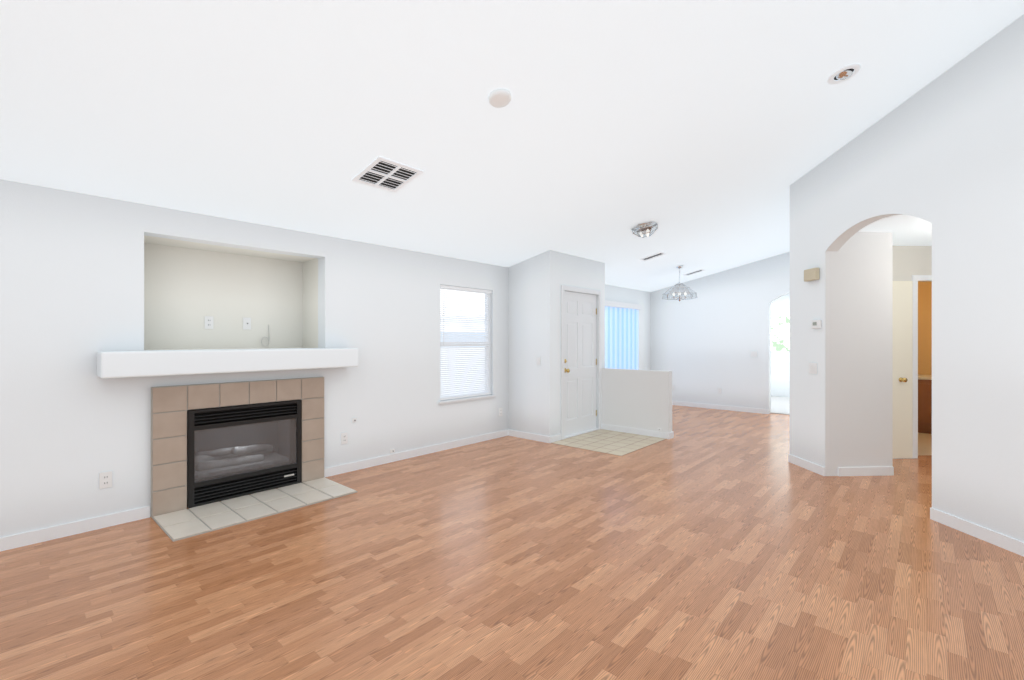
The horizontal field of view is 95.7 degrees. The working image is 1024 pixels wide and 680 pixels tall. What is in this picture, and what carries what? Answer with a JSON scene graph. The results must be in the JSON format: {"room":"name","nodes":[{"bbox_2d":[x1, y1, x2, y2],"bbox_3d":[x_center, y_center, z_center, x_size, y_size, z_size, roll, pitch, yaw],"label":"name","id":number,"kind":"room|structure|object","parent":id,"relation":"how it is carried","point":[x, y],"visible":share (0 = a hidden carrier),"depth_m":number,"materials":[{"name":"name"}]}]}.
{"room":"living room","nodes":[
{"label":"living room","id":0,"kind":"room"},
{"bbox_2d":[144,235,317,459],"bbox_3d":[-2.558,0.265,4.258,0.350,2.170,1.420,0,0,42],"label":"wall","id":1,"kind":"structure","parent":0,"point":[189,286],"depth_m":4.36,"materials":[{"name":"white paint"}]},
{"bbox_2d":[205,316,212,328],"bbox_3d":[-2.784,-0.160,4.260,0.009,0.115,0.070,0,0,42],"label":"outlet","id":2,"kind":"object","parent":1,"relation":"attached to","point":[208,322],"visible":1,"depth_m":4.26,"materials":[{"name":"white plastic"}]},
{"bbox_2d":[243,317,250,328],"bbox_3d":[-2.566,-0.160,4.494,0.022,0.115,0.070,0,0,42],"label":"outlet","id":3,"kind":"object","parent":1,"relation":"attached to","point":[246,323],"visible":1,"depth_m":4.49,"materials":[{"name":"white plastic"}]},
{"bbox_2d":[0,179,650,537],"bbox_3d":[-1.228,-0.800,5.370,0.150,4.300,12.770,0,0,42],"label":"wall","id":4,"kind":"structure","parent":0,"point":[72,425],"depth_m":3.46,"materials":[{"name":"white paint"}]},
{"bbox_2d":[0,506,149,550],"bbox_3d":[-4.051,1.308,2.090,0.014,0.085,3.875,0,0,42],"label":"baseboard","id":5,"kind":"structure","parent":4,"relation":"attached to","point":[47,534],"depth_m":3.20,"materials":[{"name":"white wood"}]},
{"bbox_2d":[99,471,111,488],"bbox_3d":[-2.931,1.010,3.345,0.009,0.115,0.070,0,0,42],"label":"outlet","id":6,"kind":"object","parent":4,"relation":"attached to","point":[105,479],"visible":1,"depth_m":3.34,"materials":[{"name":"white plastic"}]},
{"bbox_2d":[97,348,357,378],"bbox_3d":[-2.245,0.173,3.959,0.214,0.183,1.930,0,0,42],"label":"mantel shelf","id":7,"kind":"object","parent":4,"relation":"attached to","point":[117,364],"visible":1,"depth_m":3.68,"materials":[{"name":"white paint"}]},
{"bbox_2d":[341,432,347,443],"bbox_3d":[-1.705,1.000,4.717,0.009,0.115,0.070,0,0,42],"label":"outlet","id":8,"kind":"object","parent":4,"relation":"attached to","point":[344,438],"visible":1,"depth_m":4.71,"materials":[{"name":"white plastic"}]},
{"bbox_2d":[324,429,507,476],"bbox_3d":[-0.952,1.308,5.556,0.014,0.085,2.705,0,0,42],"label":"baseboard","id":9,"kind":"structure","parent":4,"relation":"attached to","point":[349,467],"depth_m":5.28,"materials":[{"name":"white wood"}]},
{"bbox_2d":[440,289,489,400],"bbox_3d":[-0.625,0.035,6.045,0.070,1.430,0.920,0,0,42],"label":"window","id":10,"kind":"structure","parent":4,"relation":"in","point":[475,344],"depth_m":6.27,"materials":[{"name":"white glass"}]},
{"bbox_2d":[440,285,491,399],"bbox_3d":[-0.587,0.031,6.011,0.041,1.414,0.896,0,0,42],"label":"window blinds","id":11,"kind":"object","parent":10,"relation":"attached to","point":[453,339],"visible":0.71,"depth_m":5.97,"materials":[{"name":"white plastic"}]},
{"bbox_2d":[438,395,495,403],"bbox_3d":[-0.576,0.765,6.002,0.080,0.029,0.980,0,0,42],"label":"window sill","id":12,"kind":"structure","parent":4,"relation":"attached to","point":[465,399],"depth_m":5.95,"materials":[{"name":"white wood"}]},
{"bbox_2d":[605,300,641,369],"bbox_3d":[2.020,0.300,8.824,0.081,2.040,1.810,0,0,42],"label":"window blinds","id":13,"kind":"object","parent":4,"relation":"attached to","point":[621,335],"visible":0.35,"depth_m":8.92,"materials":[{"name":"white"}]},
{"bbox_2d":[0,405,1023,679],"bbox_3d":[2.081,1.408,4.578,9.000,0.124,16.400,0,0,42],"label":"floor","id":14,"kind":"structure","parent":0,"point":[716,545],"depth_m":2.60,"materials":[{"name":"laminate"}]},
{"bbox_2d":[151,377,357,541],"bbox_3d":[-2.215,0.855,3.959,1.061,0.990,1.350,0,0,42],"label":"fireplace","id":15,"kind":"object","parent":14,"relation":"on","point":[202,483],"visible":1,"depth_m":3.88,"materials":[{"name":"tile"}]},
{"bbox_2d":[771,396,789,414],"bbox_3d":[5.772,1.344,9.568,2.650,0.012,2.840,0,0,42],"label":"floor","id":16,"kind":"structure","parent":14,"relation":"on","point":[780,405],"depth_m":9.47,"materials":[{"name":"white carpet"}]},
{"bbox_2d":[918,378,929,433],"bbox_3d":[6.005,0.960,6.970,0.462,0.780,0.564,0,0,42],"label":"base cabinet","id":17,"kind":"object","parent":14,"relation":"on","point":[924,403],"depth_m":6.67,"materials":[{"name":"brown wood"}]},
{"bbox_2d":[918,374,931,377],"bbox_3d":[6.339,0.550,6.677,1.390,0.040,0.585,0,0,42],"label":"countertop","id":18,"kind":"structure","parent":17,"relation":"on","point":[919,375],"depth_m":6.73,"materials":[{"name":"beige"}]},
{"bbox_2d":[0,0,1023,291],"bbox_3d":[2.595,-1.902,4.118,8.020,1.910,16.800,0,0,42],"label":"ceiling","id":19,"kind":"structure","parent":0,"point":[704,134],"depth_m":3.00,"materials":[{"name":"white paint"}]},
{"bbox_2d":[351,156,423,192],"bbox_3d":[-0.974,-1.288,3.635,0.394,0.091,0.400,0,0,42],"label":"ceiling vent","id":20,"kind":"object","parent":19,"relation":"in","point":[380,172],"visible":1,"depth_m":3.62,"materials":[{"name":"white metal"}]},
{"bbox_2d":[488,89,510,107],"bbox_3d":[-0.076,-1.516,2.912,0.145,0.059,0.144,0,0,42],"label":"smoke detector","id":21,"kind":"object","parent":19,"relation":"attached to","point":[498,98],"visible":1,"depth_m":2.88,"materials":[{"name":"white plastic"}]},
{"bbox_2d":[631,221,657,237],"bbox_3d":[1.637,-1.352,5.726,0.279,0.166,0.320,0,0,42],"label":"flush ceiling light","id":22,"kind":"object","parent":19,"relation":"attached to","point":[644,227],"visible":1,"depth_m":5.68,"materials":[{"name":"silver metal"}]},
{"bbox_2d":[640,252,665,260],"bbox_3d":[2.172,-1.288,7.153,0.355,0.083,0.170,0,0,42],"label":"ceiling vent","id":23,"kind":"object","parent":19,"relation":"in","point":[652,256],"visible":1,"depth_m":7.15,"materials":[{"name":"white metal"}]},
{"bbox_2d":[662,265,696,300],"bbox_3d":[2.914,-0.982,8.059,0.532,0.624,0.532,0,0,42],"label":"chandelier","id":24,"kind":"object","parent":19,"relation":"hanging from","point":[679,298],"visible":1,"depth_m":8.03,"materials":[{"name":"silver metal"}]},
{"bbox_2d":[683,269,704,275],"bbox_3d":[3.417,-1.267,8.696,0.355,0.083,0.170,0,0,42],"label":"ceiling vent","id":25,"kind":"object","parent":19,"relation":"in","point":[693,272],"visible":0.98,"depth_m":8.69,"materials":[{"name":"white metal"}]},
{"bbox_2d":[827,63,860,83],"bbox_3d":[2.313,-1.850,3.231,0.193,0.051,0.196,0,0,42],"label":"recessed light","id":26,"kind":"object","parent":19,"relation":"in","point":[844,73],"visible":1,"depth_m":3.21,"materials":[{"name":"white"}]},
{"bbox_2d":[508,253,542,434],"bbox_3d":[0.215,-0.800,6.407,0.620,4.300,0.120,0,0,42],"label":"wall","id":27,"kind":"structure","parent":0,"point":[525,343],"depth_m":6.35,"materials":[{"name":"white paint"}]},
{"bbox_2d":[508,429,549,442],"bbox_3d":[0.215,1.308,6.317,0.740,0.085,0.014,0,0,42],"label":"baseboard","id":28,"kind":"structure","parent":27,"relation":"attached to","point":[530,436],"depth_m":6.29,"materials":[{"name":"white wood"}]},
{"bbox_2d":[536,357,540,364],"bbox_3d":[0.350,0.280,6.198,0.075,0.115,0.010,0,0,42],"label":"light switch","id":29,"kind":"object","parent":27,"relation":"attached to","point":[538,360],"visible":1,"depth_m":6.19,"materials":[{"name":"white plastic"}]},
{"bbox_2d":[543,250,604,435],"bbox_3d":[0.916,-0.800,6.636,0.120,4.300,1.395,0,0,42],"label":"wall","id":30,"kind":"structure","parent":0,"point":[560,269],"depth_m":6.20,"materials":[{"name":"white paint"}]},
{"bbox_2d":[549,434,560,442],"bbox_3d":[0.577,1.308,6.155,0.014,0.085,0.254,0,0,42],"label":"baseboard","id":31,"kind":"structure","parent":30,"relation":"attached to","point":[554,438],"depth_m":6.14,"materials":[{"name":"white wood"}]},
{"bbox_2d":[565,291,596,435],"bbox_3d":[0.988,0.333,6.657,0.116,2.018,0.894,0,0,42],"label":"entry door","id":32,"kind":"structure","parent":30,"relation":"in","point":[580,362],"depth_m":6.68,"materials":[{"name":"white paint"}]},
{"bbox_2d":[561,285,601,439],"bbox_3d":[0.971,0.304,6.670,0.116,2.092,1.024,0,0,42],"label":"door frame","id":33,"kind":"structure","parent":30,"relation":"attached to","point":[577,289],"depth_m":6.33,"materials":[{"name":"white wood"}]},
{"bbox_2d":[552,429,665,455],"bbox_3d":[1.309,1.348,6.205,1.040,0.004,1.275,0,0,42],"label":"floor","id":34,"kind":"structure","parent":0,"point":[617,443],"depth_m":6.15,"materials":[{"name":"beige tile"}]},
{"bbox_2d":[602,368,671,432],"bbox_3d":[1.781,0.890,6.718,1.060,0.920,0.120,0,0,42],"label":"wall","id":35,"kind":"structure","parent":0,"point":[636,398],"depth_m":6.63,"materials":[{"name":"white paint"}]},
{"bbox_2d":[601,424,667,438],"bbox_3d":[1.744,1.308,6.661,1.040,0.085,0.014,0,0,42],"label":"baseboard","id":36,"kind":"structure","parent":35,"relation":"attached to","point":[635,431],"depth_m":6.63,"materials":[{"name":"white wood"}]},
{"bbox_2d":[668,431,673,438],"bbox_3d":[2.181,1.308,6.360,0.014,0.085,0.148,0,0,42],"label":"baseboard","id":37,"kind":"structure","parent":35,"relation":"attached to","point":[670,435],"depth_m":6.35,"materials":[{"name":"white wood"}]},
{"bbox_2d":[651,252,789,413],"bbox_3d":[4.294,-0.800,8.891,3.690,4.300,0.140,0,0,42],"label":"wall","id":38,"kind":"structure","parent":0,"point":[711,336],"depth_m":8.99,"materials":[{"name":"white paint"}]},
{"bbox_2d":[672,401,768,413],"bbox_3d":[3.829,1.308,9.203,2.280,0.085,0.014,0,0,42],"label":"baseboard","id":39,"kind":"structure","parent":38,"relation":"attached to","point":[731,408],"depth_m":8.97,"materials":[{"name":"white wood"}]},
{"bbox_2d":[750,351,756,356],"bbox_3d":[4.493,0.260,8.611,0.115,0.115,0.010,0,0,42],"label":"light switch","id":40,"kind":"object","parent":38,"relation":"attached to","point":[753,353],"visible":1,"depth_m":8.61,"materials":[{"name":"white plastic"}]},
{"bbox_2d":[771,293,789,396],"bbox_3d":[6.752,-0.450,10.664,2.650,3.600,0.100,0,0,42],"label":"wall","id":41,"kind":"structure","parent":0,"point":[780,374],"depth_m":10.96,"materials":[{"name":"white paint"}]},
{"bbox_2d":[771,314,789,352],"bbox_3d":[6.630,-0.150,10.716,1.300,0.900,0.025,0,0,42],"label":"window","id":42,"kind":"structure","parent":41,"relation":"in","point":[780,351],"depth_m":10.95,"materials":[{"name":"white"}]},
{"bbox_2d":[838,232,891,466],"bbox_3d":[3.504,-0.100,4.930,0.570,2.900,0.620,0,0,-3],"label":"wall","id":43,"kind":"structure","parent":0,"point":[864,349],"depth_m":4.62,"materials":[{"name":"white paint"}]},
{"bbox_2d":[838,466,893,475],"bbox_3d":[3.522,1.308,4.613,0.570,0.085,0.014,0,0,-3],"label":"baseboard","id":44,"kind":"structure","parent":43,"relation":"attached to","point":[863,471],"depth_m":4.61,"materials":[{"name":"white wood"}]},
{"bbox_2d":[858,214,931,245],"bbox_3d":[4.808,-1.115,4.001,3.070,0.070,2.620,0,0,-3],"label":"ceiling","id":45,"kind":"structure","parent":0,"point":[908,230],"depth_m":4.53,"materials":[{"name":"white paint"}]},
{"bbox_2d":[790,14,1023,541],"bbox_3d":[3.291,-0.800,2.474,0.130,4.300,5.340,0,0,-3],"label":"wall","id":46,"kind":"structure","parent":0,"point":[943,153],"depth_m":3.33,"materials":[{"name":"white paint"}]},
{"bbox_2d":[788,454,824,475],"bbox_3d":[3.085,1.308,4.866,0.014,0.085,0.540,0,0,-3],"label":"baseboard","id":47,"kind":"structure","parent":46,"relation":"attached to","point":[810,466],"depth_m":4.83,"materials":[{"name":"white wood"}]},
{"bbox_2d":[804,268,818,281],"bbox_3d":[3.072,-0.670,4.755,0.050,0.120,0.170,0,0,-3],"label":"box","id":48,"kind":"object","parent":46,"relation":"attached to","point":[811,274],"visible":1,"depth_m":4.72,"materials":[{"name":"beige plastic"}]},
{"bbox_2d":[809,362,816,373],"bbox_3d":[3.091,0.290,4.766,0.010,0.115,0.118,0,0,-3],"label":"light switch","id":49,"kind":"object","parent":46,"relation":"attached to","point":[812,368],"visible":1,"depth_m":4.77,"materials":[{"name":"white plastic"}]},
{"bbox_2d":[811,320,820,328],"bbox_3d":[3.088,-0.160,4.706,0.024,0.084,0.120,0,0,-3],"label":"thermostat","id":50,"kind":"object","parent":46,"relation":"attached to","point":[815,323],"visible":0.96,"depth_m":4.70,"materials":[{"name":"white plastic"}]},
{"bbox_2d":[930,508,1023,556],"bbox_3d":[3.256,1.308,1.801,0.014,0.085,3.400,0,0,-3],"label":"baseboard","id":51,"kind":"structure","parent":46,"relation":"attached to","point":[1013,545],"depth_m":3.15,"materials":[{"name":"white wood"}]},
{"bbox_2d":[892,245,931,281],"bbox_3d":[5.016,-0.100,5.375,2.500,2.900,0.100,0,0,-3],"label":"wall","id":52,"kind":"structure","parent":0,"point":[908,262],"depth_m":5.30,"materials":[{"name":"white paint"}]},
{"bbox_2d":[892,281,912,457],"bbox_3d":[4.181,0.335,5.262,0.544,2.010,0.544,0,0,42],"label":"hall door","id":53,"kind":"structure","parent":52,"relation":"in","point":[902,369],"depth_m":5.26,"materials":[{"name":"white wood"}]},
{"bbox_2d":[912,275,931,457],"bbox_3d":[5.010,0.305,5.316,0.880,2.090,0.014,0,0,-3],"label":"door frame","id":54,"kind":"structure","parent":52,"relation":"attached to","point":[916,279],"depth_m":5.29,"materials":[{"name":"white wood"}]},
{"bbox_2d":[918,282,931,374],"bbox_3d":[6.570,0.125,6.936,1.450,2.450,0.100,0,0,42],"label":"wall","id":55,"kind":"structure","parent":0,"point":[924,328],"depth_m":7.09,"materials":[{"name":"brown paint"}]},
{"label":"outside","id":56,"kind":"structure","parent":0,"visible":0},
{"bbox_2d":[440,289,484,395],"bbox_3d":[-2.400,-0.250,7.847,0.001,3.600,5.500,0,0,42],"label":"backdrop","id":57,"kind":"structure","parent":56,"point":[462,333],"depth_m":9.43,"materials":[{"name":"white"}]}
]}

